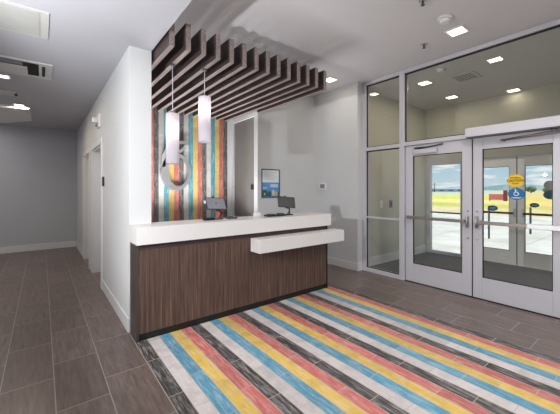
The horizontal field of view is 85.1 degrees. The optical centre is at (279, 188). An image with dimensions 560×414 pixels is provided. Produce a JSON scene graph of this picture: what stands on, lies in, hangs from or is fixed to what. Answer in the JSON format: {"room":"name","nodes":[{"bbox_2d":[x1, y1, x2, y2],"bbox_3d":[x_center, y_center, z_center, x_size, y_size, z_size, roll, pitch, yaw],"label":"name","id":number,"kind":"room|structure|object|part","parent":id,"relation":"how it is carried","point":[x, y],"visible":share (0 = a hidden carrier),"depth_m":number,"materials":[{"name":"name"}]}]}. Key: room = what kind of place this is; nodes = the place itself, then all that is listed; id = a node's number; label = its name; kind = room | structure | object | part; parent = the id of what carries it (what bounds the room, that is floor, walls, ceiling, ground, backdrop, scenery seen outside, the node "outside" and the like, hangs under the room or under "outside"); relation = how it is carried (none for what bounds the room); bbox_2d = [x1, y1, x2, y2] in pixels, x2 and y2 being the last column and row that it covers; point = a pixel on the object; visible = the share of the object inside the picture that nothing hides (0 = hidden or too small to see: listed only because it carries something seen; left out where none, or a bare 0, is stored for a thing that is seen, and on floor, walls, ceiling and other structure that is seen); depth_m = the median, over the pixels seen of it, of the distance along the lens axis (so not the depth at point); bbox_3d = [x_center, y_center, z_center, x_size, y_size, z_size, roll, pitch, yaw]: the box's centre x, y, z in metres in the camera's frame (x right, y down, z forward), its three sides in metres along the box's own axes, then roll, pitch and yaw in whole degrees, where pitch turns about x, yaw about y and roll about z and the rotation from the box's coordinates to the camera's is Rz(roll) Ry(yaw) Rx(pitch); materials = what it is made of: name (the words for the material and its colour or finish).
{"room":"hotel lobby","nodes":[
{"label":"hotel lobby","id":0,"kind":"room"},
{"bbox_2d":[0,124,76,246],"bbox_3d":[-6.156,0.000,7.088,2.815,2.920,0.150,0,0,-38],"label":"wall","id":1,"kind":"structure","parent":0,"point":[38,166],"depth_m":7.27,"materials":[{"name":"grey paint"}]},
{"bbox_2d":[0,241,75,253],"bbox_3d":[-6.156,1.385,6.984,2.486,0.150,0.014,0,0,-38],"label":"baseboard","id":2,"kind":"structure","parent":1,"relation":"attached to","point":[21,248],"depth_m":7.26,"materials":[{"name":"white paint"}]},
{"bbox_2d":[0,0,191,131],"bbox_3d":[-1.772,-1.745,1.471,2.815,0.570,14.500,0,0,-38],"label":"ceiling","id":3,"kind":"structure","parent":0,"point":[87,40],"depth_m":3.12,"materials":[{"name":"paint"}]},
{"bbox_2d":[0,74,11,79],"bbox_3d":[-3.576,-1.454,3.932,0.164,0.012,0.164,0,0,-38],"label":"recessed light","id":4,"kind":"object","parent":3,"relation":"in","point":[3,76],"visible":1,"depth_m":3.94,"materials":[{"name":"white plastic"}]},
{"bbox_2d":[0,89,17,95],"bbox_3d":[-4.102,-1.443,4.562,0.265,0.034,0.200,0,0,-38],"label":"sensor","id":5,"kind":"object","parent":3,"relation":"attached to","point":[5,92],"visible":1,"depth_m":4.55,"materials":[{"name":"plastic"}]},
{"bbox_2d":[0,104,31,122],"bbox_3d":[-5.304,-1.431,6.009,0.630,0.058,2.000,0,0,-38],"label":"panel","id":6,"kind":"object","parent":3,"relation":"hanging from","point":[8,113],"visible":1,"depth_m":5.77,"materials":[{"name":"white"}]},
{"bbox_2d":[13,103,25,106],"bbox_3d":[-4.520,-1.454,5.288,0.164,0.012,0.164,0,0,-38],"label":"recessed light","id":7,"kind":"object","parent":3,"relation":"in","point":[14,104],"visible":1,"depth_m":5.29,"materials":[{"name":"white plastic"}]},
{"bbox_2d":[0,0,48,39],"bbox_3d":[-2.387,-1.455,2.513,0.768,0.010,0.560,0,0,-38],"label":"ceiling light","id":8,"kind":"object","parent":3,"relation":"attached to","point":[14,17],"visible":1,"depth_m":2.62,"materials":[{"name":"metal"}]},
{"bbox_3d":[-2.402,-1.452,2.502,0.670,0.004,0.500,0,0,-38],"label":"door","id":9,"kind":"part","parent":8,"relation":"part of","materials":[{"name":"white plastic"}]},
{"bbox_2d":[0,55,52,79],"bbox_3d":[-3.146,-1.449,3.608,0.720,0.022,0.600,0,0,-38],"label":"ceiling vent","id":10,"kind":"object","parent":3,"relation":"in","point":[8,64],"visible":1,"depth_m":3.65,"materials":[{"name":"white metal"},{"name":"dark grey metal"}]},
{"bbox_3d":[-3.272,-1.447,3.624,0.420,0.018,0.300,0,0,-38],"label":"deflector blade","id":11,"kind":"part","parent":10,"relation":"part of","materials":[{"name":"metal"}]},
{"bbox_2d":[77,46,150,331],"bbox_3d":[-3.267,0.000,5.499,0.215,2.920,5.910,0,0,-38],"label":"wall","id":12,"kind":"structure","parent":0,"point":[123,104],"depth_m":3.41,"materials":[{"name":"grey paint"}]},
{"bbox_2d":[83,148,89,268],"bbox_3d":[-3.731,0.352,6.076,0.237,2.215,1.100,0,0,-38],"label":"door","id":13,"kind":"structure","parent":12,"relation":"in","point":[86,155],"depth_m":6.37,"materials":[{"name":"white paint"}]},
{"bbox_2d":[92,113,100,128],"bbox_3d":[-2.816,-1.040,4.665,0.100,0.200,0.220,0,0,-38],"label":"fire alarm","id":14,"kind":"object","parent":12,"relation":"attached to","point":[97,119],"visible":1,"depth_m":4.61,"materials":[{"name":"white plastic"}]},
{"bbox_2d":[91,137,102,288],"bbox_3d":[-2.869,0.352,4.972,0.237,2.215,1.200,0,0,-38],"label":"door","id":15,"kind":"structure","parent":12,"relation":"in","point":[96,150],"depth_m":5.31,"materials":[{"name":"white paint"}]},
{"bbox_2d":[76,241,128,332],"bbox_3d":[-3.357,1.390,5.429,0.014,0.140,5.910,0,0,-38],"label":"baseboard","id":16,"kind":"structure","parent":12,"relation":"attached to","point":[123,317],"depth_m":3.66,"materials":[{"name":"white paint"}]},
{"bbox_2d":[151,106,226,221],"bbox_3d":[-1.893,-0.225,5.563,2.030,3.370,0.100,0,0,-38],"label":"wall","id":17,"kind":"structure","parent":0,"point":[207,161],"depth_m":5.67,"materials":[{"name":"wood"}]},
{"bbox_2d":[160,141,190,190],"bbox_3d":[-1.870,-0.421,5.470,0.527,0.902,0.075,0,0,-38],"label":"wall sign","id":18,"kind":"object","parent":17,"relation":"attached to","point":[165,177],"visible":0.82,"depth_m":5.39,"materials":[{"name":"metal"}]},
{"bbox_3d":[-1.879,-0.627,5.447,0.486,0.490,0.050,0,0,-38],"label":"numeral stem","id":19,"kind":"part","parent":18,"relation":"part of","materials":[{"name":"metal"}]},
{"bbox_2d":[232,111,253,215],"bbox_3d":[-0.717,-0.225,5.941,0.120,3.370,0.950,0,0,-38],"label":"door frame","id":20,"kind":"structure","parent":0,"point":[251,114],"depth_m":6.13,"materials":[{"name":"grey paint"}]},
{"bbox_2d":[227,119,231,216],"bbox_3d":[-1.053,-0.225,6.205,0.085,3.370,0.120,0,0,-38],"label":"trim","id":21,"kind":"structure","parent":20,"relation":"attached to","point":[229,123],"depth_m":6.16,"materials":[{"name":"white paint"}]},
{"bbox_2d":[235,117,253,216],"bbox_3d":[-0.674,0.065,5.855,0.058,2.770,0.759,0,0,-38],"label":"door","id":22,"kind":"structure","parent":20,"relation":"in","point":[244,130],"depth_m":5.85,"materials":[{"name":"grey laminate"}]},
{"bbox_2d":[0,247,559,413],"bbox_3d":[-0.246,1.460,2.599,6.410,0.001,14.400,0,0,-38],"label":"floor","id":23,"kind":"structure","parent":0,"point":[366,342],"depth_m":2.72,"materials":[{"name":"multicoloured tile"}]},
{"bbox_2d":[130,225,343,342],"bbox_3d":[-0.444,0.997,3.963,2.764,0.926,0.945,0,0,-38],"label":"reception desk","id":24,"kind":"object","parent":23,"relation":"on","point":[174,286],"visible":0.96,"depth_m":3.42,"materials":[{"name":"brown wood"}]},
{"bbox_3d":[-1.433,0.997,3.004,0.024,0.926,0.264,0,0,-38],"label":"panel","id":25,"kind":"part","parent":24,"relation":"part of","materials":[{"name":"wood"}]},
{"bbox_2d":[129,212,330,245],"bbox_3d":[-0.425,0.449,3.845,2.660,0.168,0.415,0,0,-38],"label":"countertop","id":26,"kind":"structure","parent":24,"relation":"on","point":[182,230],"depth_m":3.42,"materials":[{"name":"white stone"}]},
{"bbox_2d":[203,197,226,220],"bbox_3d":[-0.781,0.228,3.634,0.290,0.274,0.110,0,0,-38],"label":"computer monitor","id":27,"kind":"object","parent":26,"relation":"on","point":[218,204],"visible":1,"depth_m":3.62,"materials":[{"name":"grey plastic"}]},
{"bbox_2d":[225,216,236,218],"bbox_3d":[-0.598,0.349,3.754,0.125,0.030,0.085,0,0,-38],"label":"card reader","id":28,"kind":"object","parent":26,"relation":"on","point":[228,217],"visible":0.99,"depth_m":3.72,"materials":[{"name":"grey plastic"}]},
{"bbox_2d":[264,213,285,216],"bbox_3d":[-0.064,0.345,4.114,0.300,0.038,0.115,0,0,-38],"label":"keyboard","id":29,"kind":"object","parent":26,"relation":"on","point":[277,214],"visible":0.99,"depth_m":4.05,"materials":[{"name":"black plastic"}]},
{"bbox_2d":[278,196,294,214],"bbox_3d":[0.098,0.230,4.276,0.267,0.269,0.139,0,0,-18],"label":"computer monitor","id":30,"kind":"object","parent":26,"relation":"on","point":[283,201],"visible":0.92,"depth_m":4.28,"materials":[{"name":"black plastic"}]},
{"bbox_2d":[251,228,343,253],"bbox_3d":[0.290,0.673,4.062,1.485,0.160,0.198,0,0,-38],"label":"shelf","id":31,"kind":"object","parent":24,"relation":"attached to","point":[271,242],"depth_m":3.89,"materials":[{"name":"white stone"}]},
{"bbox_3d":[0.554,0.997,4.674,0.025,0.926,0.452,0,0,-38],"label":"panel","id":32,"kind":"part","parent":24,"relation":"part of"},
{"bbox_2d":[405,279,559,318],"bbox_3d":[2.610,1.454,4.133,0.070,0.012,1.925,0,0,-38],"label":"trim","id":33,"kind":"structure","parent":23,"relation":"on","point":[405,279],"depth_m":3.97,"materials":[{"name":"black metal"}]},
{"bbox_2d":[254,96,313,214],"bbox_3d":[0.113,-0.225,5.910,1.390,3.370,0.120,0,0,-38],"label":"wall","id":34,"kind":"structure","parent":0,"point":[284,134],"depth_m":5.84,"materials":[{"name":"grey paint"}]},
{"bbox_2d":[261,169,279,197],"bbox_3d":[-0.169,-0.102,5.601,0.405,0.525,0.020,0,0,-38],"label":"frame","id":35,"kind":"object","parent":34,"relation":"attached to","point":[270,178],"visible":0.91,"depth_m":5.60,"materials":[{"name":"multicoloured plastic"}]},
{"bbox_2d":[262,182,278,196],"bbox_3d":[-0.175,0.014,5.603,0.381,0.268,0.010,0,0,-38],"label":"picture","id":36,"kind":"object","parent":34,"relation":"attached to","point":[269,189],"depth_m":5.60},
{"bbox_2d":[314,82,361,262],"bbox_3d":[1.091,-0.225,5.973,0.230,3.370,1.225,0,0,-38],"label":"wall","id":37,"kind":"structure","parent":0,"point":[337,112],"depth_m":5.73,"materials":[{"name":"grey paint"}]},
{"bbox_2d":[319,183,326,189],"bbox_3d":[0.850,-0.050,6.073,0.028,0.140,0.190,0,0,-38],"label":"thermostat","id":38,"kind":"object","parent":37,"relation":"attached to","point":[322,186],"visible":1,"depth_m":6.05,"materials":[{"name":"white plastic"}]},
{"bbox_2d":[328,256,361,270],"bbox_3d":[1.084,1.390,5.882,0.134,0.140,1.119,0,0,-38],"label":"baseboard","id":39,"kind":"structure","parent":37,"relation":"attached to","point":[333,261],"depth_m":5.62,"materials":[{"name":"white paint"}]},
{"bbox_2d":[362,70,407,279],"bbox_3d":[1.773,-0.223,5.214,0.110,3.365,0.810,0,0,-38],"label":"window","id":40,"kind":"structure","parent":37,"relation":"in","point":[366,149],"depth_m":5.10,"materials":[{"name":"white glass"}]},
{"bbox_3d":[1.548,-0.223,5.502,0.110,3.365,0.080,0,0,-38],"label":"frame post","id":41,"kind":"part","parent":40,"relation":"part of","materials":[{"name":"grey metal"}]},
{"bbox_3d":[1.771,1.427,5.216,0.110,0.065,0.645,0,0,-38],"label":"frame rail","id":42,"kind":"part","parent":40,"relation":"part of","materials":[{"name":"silver metal"}]},
{"bbox_3d":[1.771,-0.705,5.216,0.110,0.060,0.645,0,0,-38],"label":"frame rail","id":43,"kind":"part","parent":40,"relation":"part of","materials":[{"name":"silver metal"}]},
{"bbox_3d":[1.771,-1.875,5.216,0.110,0.060,0.645,0,0,-38],"label":"frame rail","id":44,"kind":"part","parent":40,"relation":"part of","materials":[{"name":"silver metal"}]},
{"bbox_3d":[1.771,0.500,5.216,0.070,0.030,0.645,0,0,-38],"label":"rail","id":45,"kind":"part","parent":40,"relation":"part of","materials":[{"name":"grey metal"}]},
{"bbox_3d":[1.996,-0.223,4.928,0.110,3.365,0.085,0,0,-38],"label":"frame post","id":46,"kind":"part","parent":40,"relation":"part of","materials":[{"name":"silver metal"}]},
{"bbox_2d":[406,139,472,295],"bbox_3d":[2.293,0.387,4.482,0.110,2.123,0.965,0,0,-38],"label":"door","id":47,"kind":"structure","parent":40,"relation":"attached to","point":[451,280],"depth_m":4.33,"materials":[{"name":"clear glass"},{"name":"brushed aluminium"},{"name":"brushed steel"}]},
{"bbox_3d":[2.212,-0.631,4.554,0.040,0.061,0.421,0,0,-38],"label":"closer arm","id":48,"kind":"part","parent":47,"relation":"part of","materials":[{"name":"grey plastic"}]},
{"bbox_3d":[2.314,-0.595,4.508,0.045,0.160,0.710,0,0,-38],"label":"rail","id":49,"kind":"part","parent":47,"relation":"part of","materials":[{"name":"silver metal"}]},
{"bbox_3d":[2.314,1.306,4.508,0.045,0.283,0.710,0,0,-38],"label":"rail","id":50,"kind":"part","parent":47,"relation":"part of","materials":[{"name":"silver metal"}]},
{"bbox_2d":[404,18,559,145],"bbox_3d":[2.642,-1.295,4.100,0.110,1.220,2.015,0,0,-38],"label":"window","id":51,"kind":"structure","parent":40,"relation":"attached to","point":[553,24],"depth_m":4.21,"materials":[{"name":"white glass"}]},
{"bbox_3d":[2.642,-0.715,4.100,0.110,0.060,2.015,0,0,-38],"label":"frame rail","id":52,"kind":"part","parent":51,"relation":"part of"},
{"bbox_3d":[2.642,-1.875,4.100,0.110,0.060,2.015,0,0,-38],"label":"frame rail","id":53,"kind":"part","parent":51,"relation":"part of","materials":[{"name":"silver metal"}]},
{"bbox_2d":[465,115,559,141],"bbox_3d":[2.846,-0.697,3.670,0.144,0.210,1.085,0,0,-38],"label":"operator","id":54,"kind":"object","parent":51,"relation":"attached to","point":[552,123],"visible":1,"depth_m":3.62,"materials":[{"name":"brushed aluminium"},{"name":"dark grey plastic"}]},
{"bbox_3d":[2.937,-0.633,3.578,0.069,0.082,0.629,0,0,-33],"label":"arm","id":55,"kind":"part","parent":54,"relation":"part of","materials":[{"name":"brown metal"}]},
{"bbox_2d":[175,0,559,95],"bbox_3d":[1.989,-1.970,1.933,3.685,0.120,10.600,0,0,-38],"label":"ceiling","id":56,"kind":"structure","parent":0,"point":[362,41],"depth_m":3.61,"materials":[{"name":"paint"}]},
{"bbox_2d":[151,22,174,70],"bbox_3d":[-1.820,-1.633,3.905,0.053,0.555,2.597,0,0,-38],"label":"wooden slat","id":57,"kind":"object","parent":56,"relation":"hanging from","point":[166,44],"visible":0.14,"depth_m":3.02,"materials":[{"name":"brown wood"}]},
{"bbox_2d":[151,23,190,87],"bbox_3d":[-1.694,-1.633,4.004,0.053,0.555,2.597,0,0,-38],"label":"wooden slat","id":58,"kind":"object","parent":56,"relation":"hanging from","point":[182,47],"visible":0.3,"depth_m":3.19,"materials":[{"name":"brown wood"}]},
{"bbox_2d":[166,63,178,163],"bbox_3d":[-1.167,-0.815,3.313,0.138,1.080,0.138,0,0,-38],"label":"pendant light","id":59,"kind":"object","parent":58,"relation":"hanging from","point":[172,119],"visible":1,"depth_m":3.26,"materials":[{"name":"white glass"}]},
{"bbox_3d":[-1.167,-0.545,3.313,0.138,0.540,0.138,0,0,-38],"label":"lamp shade","id":60,"kind":"part","parent":59,"relation":"part of","materials":[{"name":"white glass"}]},
{"bbox_3d":[-1.167,-1.094,3.313,0.008,0.498,0.008,0,0,30],"label":"cord","id":61,"kind":"part","parent":59,"relation":"part of","materials":[{"name":"silver metal"}]},
{"bbox_2d":[151,28,205,99],"bbox_3d":[-1.568,-1.633,4.102,0.053,0.555,2.597,0,0,-38],"label":"wooden slat","id":62,"kind":"object","parent":56,"relation":"hanging from","point":[198,41],"visible":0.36,"depth_m":3.38,"materials":[{"name":"brown wood"}]},
{"bbox_2d":[151,33,219,109],"bbox_3d":[-1.442,-1.633,4.200,0.053,0.555,2.597,0,0,-38],"label":"wooden slat","id":63,"kind":"object","parent":56,"relation":"hanging from","point":[212,56],"visible":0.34,"depth_m":3.58,"materials":[{"name":"brown wood"}]},
{"bbox_2d":[198,68,210,142],"bbox_3d":[-0.855,-0.943,3.455,0.138,0.825,0.138,0,0,-38],"label":"pendant light","id":64,"kind":"object","parent":63,"relation":"hanging from","point":[204,102],"visible":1,"depth_m":3.40,"materials":[{"name":"white glass"}]},
{"bbox_3d":[-0.855,-0.785,3.455,0.138,0.510,0.138,0,0,-38],"label":"lamp shade","id":65,"kind":"part","parent":64,"relation":"part of","materials":[{"name":"white glass"}]},
{"bbox_2d":[157,38,233,110],"bbox_3d":[-1.316,-1.633,4.298,0.053,0.555,2.597,0,0,-38],"label":"wooden slat","id":66,"kind":"object","parent":56,"relation":"hanging from","point":[226,60],"visible":0.51,"depth_m":3.65,"materials":[{"name":"brown wood"}]},
{"bbox_2d":[167,42,246,112],"bbox_3d":[-1.190,-1.633,4.397,0.053,0.555,2.597,0,0,-38],"label":"wooden slat","id":67,"kind":"object","parent":56,"relation":"hanging from","point":[240,52],"visible":0.4,"depth_m":3.75,"materials":[{"name":"brown wood"}]},
{"bbox_2d":[176,47,258,113],"bbox_3d":[-1.065,-1.633,4.495,0.053,0.555,2.597,0,0,-38],"label":"wooden slat","id":68,"kind":"object","parent":56,"relation":"hanging from","point":[252,67],"visible":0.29,"depth_m":3.81,"materials":[{"name":"brown wood"}]},
{"bbox_2d":[184,51,269,115],"bbox_3d":[-0.939,-1.633,4.593,0.053,0.555,2.597,0,0,-38],"label":"wooden slat","id":69,"kind":"object","parent":56,"relation":"hanging from","point":[264,58],"visible":0.48,"depth_m":3.90,"materials":[{"name":"brown wood"}]},
{"bbox_2d":[193,54,280,116],"bbox_3d":[-0.813,-1.633,4.691,0.053,0.555,2.597,0,0,-38],"label":"wooden slat","id":70,"kind":"object","parent":56,"relation":"hanging from","point":[275,61],"visible":0.48,"depth_m":3.98,"materials":[{"name":"brown wood"}]},
{"bbox_2d":[211,58,290,113],"bbox_3d":[-0.687,-1.633,4.790,0.053,0.555,2.597,0,0,-38],"label":"wooden slat","id":71,"kind":"object","parent":56,"relation":"hanging from","point":[286,63],"visible":0.3,"depth_m":4.12,"materials":[{"name":"brown wood"}]},
{"bbox_2d":[211,61,299,118],"bbox_3d":[-0.561,-1.633,4.888,0.053,0.555,2.597,0,0,-38],"label":"wooden slat","id":72,"kind":"object","parent":56,"relation":"hanging from","point":[295,67],"visible":0.39,"depth_m":4.30,"materials":[{"name":"brown wood"}]},
{"bbox_2d":[216,64,308,119],"bbox_3d":[-0.435,-1.633,4.986,0.053,0.555,2.597,0,0,-38],"label":"wooden slat","id":73,"kind":"object","parent":56,"relation":"hanging from","point":[304,70],"visible":0.44,"depth_m":4.40,"materials":[{"name":"brown wood"}]},
{"bbox_2d":[224,67,317,120],"bbox_3d":[-0.309,-1.633,5.084,0.053,0.555,2.597,0,0,-38],"label":"wooden slat","id":74,"kind":"object","parent":56,"relation":"hanging from","point":[313,73],"visible":0.47,"depth_m":4.49,"materials":[{"name":"brown wood"}]},
{"bbox_2d":[257,70,325,112],"bbox_3d":[0.115,-1.633,4.800,0.053,0.555,1.627,0,0,-38],"label":"wooden slat","id":75,"kind":"object","parent":56,"relation":"hanging from","point":[321,75],"visible":0.48,"depth_m":4.43,"materials":[{"name":"brown wood"}]},
{"bbox_2d":[326,76,338,82],"bbox_3d":[0.870,-1.904,5.322,0.214,0.012,0.214,0,0,-38],"label":"recessed light","id":76,"kind":"object","parent":56,"relation":"in","point":[330,79],"visible":0.73,"depth_m":5.30,"materials":[{"name":"white plastic"}]},
{"bbox_2d":[418,0,426,5],"bbox_3d":[1.446,-1.885,3.088,0.084,0.050,0.084,0,0,-38],"label":"sprinkler head","id":77,"kind":"object","parent":56,"relation":"attached to","point":[419,1],"visible":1,"depth_m":3.08},
{"bbox_2d":[437,14,452,24],"bbox_3d":[1.841,-1.883,3.403,0.160,0.055,0.160,0,0,-38],"label":"smoke detector","id":78,"kind":"object","parent":56,"relation":"attached to","point":[444,19],"visible":1,"depth_m":3.37,"materials":[{"name":"white plastic"}]},
{"bbox_2d":[444,25,469,37],"bbox_3d":[2.140,-1.904,3.687,0.214,0.012,0.214,0,0,-38],"label":"recessed light","id":79,"kind":"object","parent":56,"relation":"in","point":[461,29],"visible":1,"depth_m":3.69,"materials":[{"name":"white plastic"}]},
{"bbox_2d":[447,27,466,35],"bbox_3d":[2.140,-1.906,3.687,0.170,0.004,0.170,0,0,-38],"label":"diffuser","id":80,"kind":"object","parent":79,"relation":"attached to","point":[456,31],"depth_m":3.69,"materials":[{"name":"white plastic"}]},
{"bbox_2d":[369,92,425,257],"bbox_3d":[2.461,-0.225,6.436,2.500,3.370,0.120,0,0,-38],"label":"wall","id":81,"kind":"structure","parent":0,"point":[383,111],"depth_m":6.12,"materials":[{"name":"grey paint"}]},
{"bbox_2d":[369,245,425,265],"bbox_3d":[2.447,1.380,6.340,2.340,0.160,0.014,0,0,-38],"label":"baseboard","id":82,"kind":"structure","parent":81,"relation":"attached to","point":[384,258],"depth_m":6.12,"materials":[{"name":"white paint"}]},
{"bbox_2d":[370,252,551,289],"bbox_3d":[3.628,1.491,4.892,2.520,0.058,3.750,0,0,-38],"label":"floor","id":83,"kind":"structure","parent":0,"point":[533,277],"depth_m":5.54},
{"bbox_2d":[369,27,559,109],"bbox_3d":[3.652,-1.930,4.911,2.600,0.200,3.950,0,0,-38],"label":"ceiling","id":84,"kind":"structure","parent":0,"point":[531,62],"depth_m":4.92,"materials":[{"name":"paint"}]},
{"bbox_2d":[416,80,433,85],"bbox_3d":[2.494,-1.824,5.257,0.214,0.012,0.214,0,0,-38],"label":"recessed light","id":85,"kind":"object","parent":84,"relation":"in","point":[426,82],"visible":1,"depth_m":5.26,"materials":[{"name":"white plastic"}]},
{"bbox_2d":[436,67,445,72],"bbox_3d":[2.455,-1.808,4.656,0.130,0.045,0.130,0,0,-38],"label":"smoke detector","id":86,"kind":"object","parent":84,"relation":"attached to","point":[439,70],"visible":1,"depth_m":4.62,"materials":[{"name":"white plastic"}]},
{"bbox_2d":[444,95,458,99],"bbox_3d":[3.413,-1.824,6.062,0.214,0.012,0.214,0,0,-38],"label":"recessed light","id":87,"kind":"object","parent":84,"relation":"in","point":[451,96],"visible":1,"depth_m":6.07,"materials":[{"name":"white plastic"}]},
{"bbox_2d":[450,71,482,82],"bbox_3d":[3.028,-1.822,4.963,0.400,0.016,0.340,0,0,-38],"label":"ceiling vent","id":88,"kind":"object","parent":84,"relation":"in","point":[470,75],"visible":1,"depth_m":4.95,"materials":[{"name":"metal"}]},
{"bbox_2d":[505,88,521,92],"bbox_3d":[4.323,-1.824,5.644,0.214,0.012,0.214,0,0,-38],"label":"recessed light","id":89,"kind":"object","parent":84,"relation":"in","point":[514,89],"visible":1,"depth_m":5.65,"materials":[{"name":"white plastic"}]},
{"bbox_2d":[426,83,559,159],"bbox_3d":[4.617,-1.295,5.664,0.150,1.230,3.750,0,0,-38],"label":"wall","id":90,"kind":"structure","parent":0,"point":[540,102],"depth_m":6.00,"materials":[{"name":"grey paint"}]},
{"bbox_2d":[426,157,461,256],"bbox_3d":[3.693,0.390,6.808,0.100,2.140,0.810,0,0,-38],"label":"window","id":91,"kind":"structure","parent":90,"relation":"in","point":[458,160],"depth_m":7.02,"materials":[{"name":"metal"}]},
{"bbox_3d":[3.472,0.390,7.092,0.100,2.140,0.090,0,0,-38],"label":"frame post","id":92,"kind":"part","parent":91,"relation":"part of","materials":[{"name":"grey metal"}]},
{"bbox_3d":[3.696,-0.610,6.804,0.100,0.140,0.640,0,0,-38],"label":"frame rail","id":93,"kind":"part","parent":91,"relation":"part of","materials":[{"name":"grey metal"}]},
{"bbox_3d":[3.696,1.430,6.804,0.100,0.060,0.640,0,0,-38],"label":"frame rail","id":94,"kind":"part","parent":91,"relation":"part of","materials":[{"name":"grey metal"}]},
{"bbox_3d":[3.696,0.530,6.804,0.060,0.030,0.640,0,0,-38],"label":"rail","id":95,"kind":"part","parent":91,"relation":"part of","materials":[{"name":"grey plastic"}]},
{"bbox_3d":[3.918,0.390,6.520,0.100,2.140,0.080,0,0,-38],"label":"frame post","id":96,"kind":"part","parent":91,"relation":"part of","materials":[{"name":"grey metal"}]},
{"bbox_2d":[484,156,516,264],"bbox_3d":[4.215,0.414,6.125,0.204,2.068,0.900,0,0,-34],"label":"door","id":97,"kind":"structure","parent":91,"relation":"attached to","point":[504,256],"depth_m":5.88,"materials":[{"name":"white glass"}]},
{"bbox_3d":[4.243,0.675,6.203,0.072,0.670,0.034,0,0,-38],"label":"pull handle","id":98,"kind":"part","parent":97,"relation":"part of","materials":[{"name":"black metal"}]},
{"bbox_3d":[4.220,-0.527,6.137,0.045,0.185,0.660,0,0,-38],"label":"rail","id":99,"kind":"part","parent":97,"relation":"part of","materials":[{"name":"grey metal"}]},
{"bbox_3d":[4.220,1.317,6.137,0.045,0.263,0.660,0,0,-38],"label":"rail","id":100,"kind":"part","parent":97,"relation":"part of","materials":[{"name":"grey metal"}]},
{"bbox_2d":[484,150,551,157],"bbox_3d":[4.499,-0.652,5.775,0.100,0.055,1.810,0,0,-38],"label":"trim","id":101,"kind":"structure","parent":90,"relation":"attached to","point":[549,151],"depth_m":5.71,"materials":[{"name":"grey metal"}]},
{"bbox_3d":[5.404,0.390,4.616,0.100,2.140,1.130,0,0,-38],"label":"window","id":102,"kind":"structure","parent":90,"relation":"in","visible":0},
{"bbox_2d":[517,154,551,270],"bbox_3d":[4.758,0.414,5.415,0.187,2.068,0.890,0,0,-34],"label":"door","id":103,"kind":"structure","parent":102,"relation":"attached to","point":[525,259],"depth_m":5.65,"materials":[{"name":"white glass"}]},
{"bbox_3d":[4.655,0.590,5.675,0.072,0.500,0.034,0,0,-38],"label":"pull handle","id":104,"kind":"part","parent":103,"relation":"part of","materials":[{"name":"metal"}]},
{"bbox_3d":[4.776,-0.527,5.425,0.045,0.185,0.670,0,0,-38],"label":"rail","id":105,"kind":"part","parent":103,"relation":"part of","materials":[{"name":"grey metal"}]},
{"bbox_3d":[4.776,1.314,5.425,0.045,0.268,0.670,0,0,-38],"label":"rail","id":106,"kind":"part","parent":103,"relation":"part of","materials":[{"name":"grey metal"}]},
{"label":"outside","id":107,"kind":"structure","parent":0,"visible":0},
{"bbox_2d":[432,190,551,217],"bbox_3d":[121.546,1.550,202.662,399.000,0.001,670.000,0,0,-38],"label":"field","id":108,"kind":"structure","parent":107,"point":[441,201],"depth_m":35.02,"materials":[{"name":"yellow plant"}]},
{"bbox_2d":[432,188,459,191],"bbox_3d":[99.346,0.455,181.533,14.000,2.190,30.000,0,0,-38],"label":"warehouse","id":109,"kind":"structure","parent":108,"relation":"on","point":[436,189],"depth_m":176.52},
{"bbox_2d":[489,190,507,200],"bbox_3d":[28.201,0.855,39.447,0.300,1.390,2.000,0,0,-38],"label":"monument sign","id":110,"kind":"object","parent":108,"relation":"on","point":[504,196],"visible":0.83,"depth_m":39.15,"materials":[{"name":"red"}]},
{"bbox_3d":[28.078,1.035,39.604,0.200,0.750,1.600,0,0,-38],"label":"panel","id":111,"kind":"part","parent":110,"relation":"part of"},
{"bbox_3d":[28.693,0.855,38.816,0.300,1.390,0.400,0,0,-38],"label":"post","id":112,"kind":"part","parent":110,"relation":"part of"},
{"bbox_2d":[526,186,536,192],"bbox_3d":[97.564,0.174,118.674,3.674,2.752,3.803,0,0,-38],"label":"tree","id":113,"kind":"object","parent":108,"relation":"on","point":[530,189],"visible":0.95,"depth_m":117.86,"materials":[{"name":"green plant"}]},
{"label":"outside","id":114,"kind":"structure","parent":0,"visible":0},
{"bbox_2d":[432,213,551,270],"bbox_3d":[4.937,1.570,16.536,13.870,0.100,100.000,0,0,-38],"label":"pavement","id":115,"kind":"structure","parent":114,"point":[445,235],"depth_m":9.97,"materials":[{"name":"concrete"}]},
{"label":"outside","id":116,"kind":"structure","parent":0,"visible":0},
{"bbox_2d":[448,184,543,189],"bbox_3d":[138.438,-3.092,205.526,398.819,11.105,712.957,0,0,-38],"label":"hills","id":117,"kind":"structure","parent":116,"point":[505,186],"depth_m":345.31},
{"bbox_3d":[4.803,-0.225,3.354,2.600,3.370,0.120,0,0,-38],"label":"wall","id":118,"kind":"structure","parent":0,"visible":0},
{"bbox_3d":[3.495,-0.223,3.006,0.110,3.365,0.940,0,0,-38],"label":"window","id":119,"kind":"structure","parent":118,"relation":"in","visible":0},
{"bbox_2d":[473,129,559,317],"bbox_3d":[2.876,0.387,3.729,0.117,2.123,0.940,0,0,-38],"label":"door","id":120,"kind":"structure","parent":119,"relation":"attached to","point":[535,299],"depth_m":3.74,"materials":[{"name":"clear glass"},{"name":"brushed aluminium"},{"name":"brushed steel"}]},
{"bbox_3d":[2.900,-0.600,3.757,0.045,0.150,0.705,0,0,-38],"label":"rail","id":121,"kind":"part","parent":120,"relation":"part of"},
{"bbox_3d":[2.900,1.309,3.757,0.045,0.278,0.705,0,0,-38],"label":"rail","id":122,"kind":"part","parent":120,"relation":"part of","materials":[{"name":"silver metal"}]}
]}

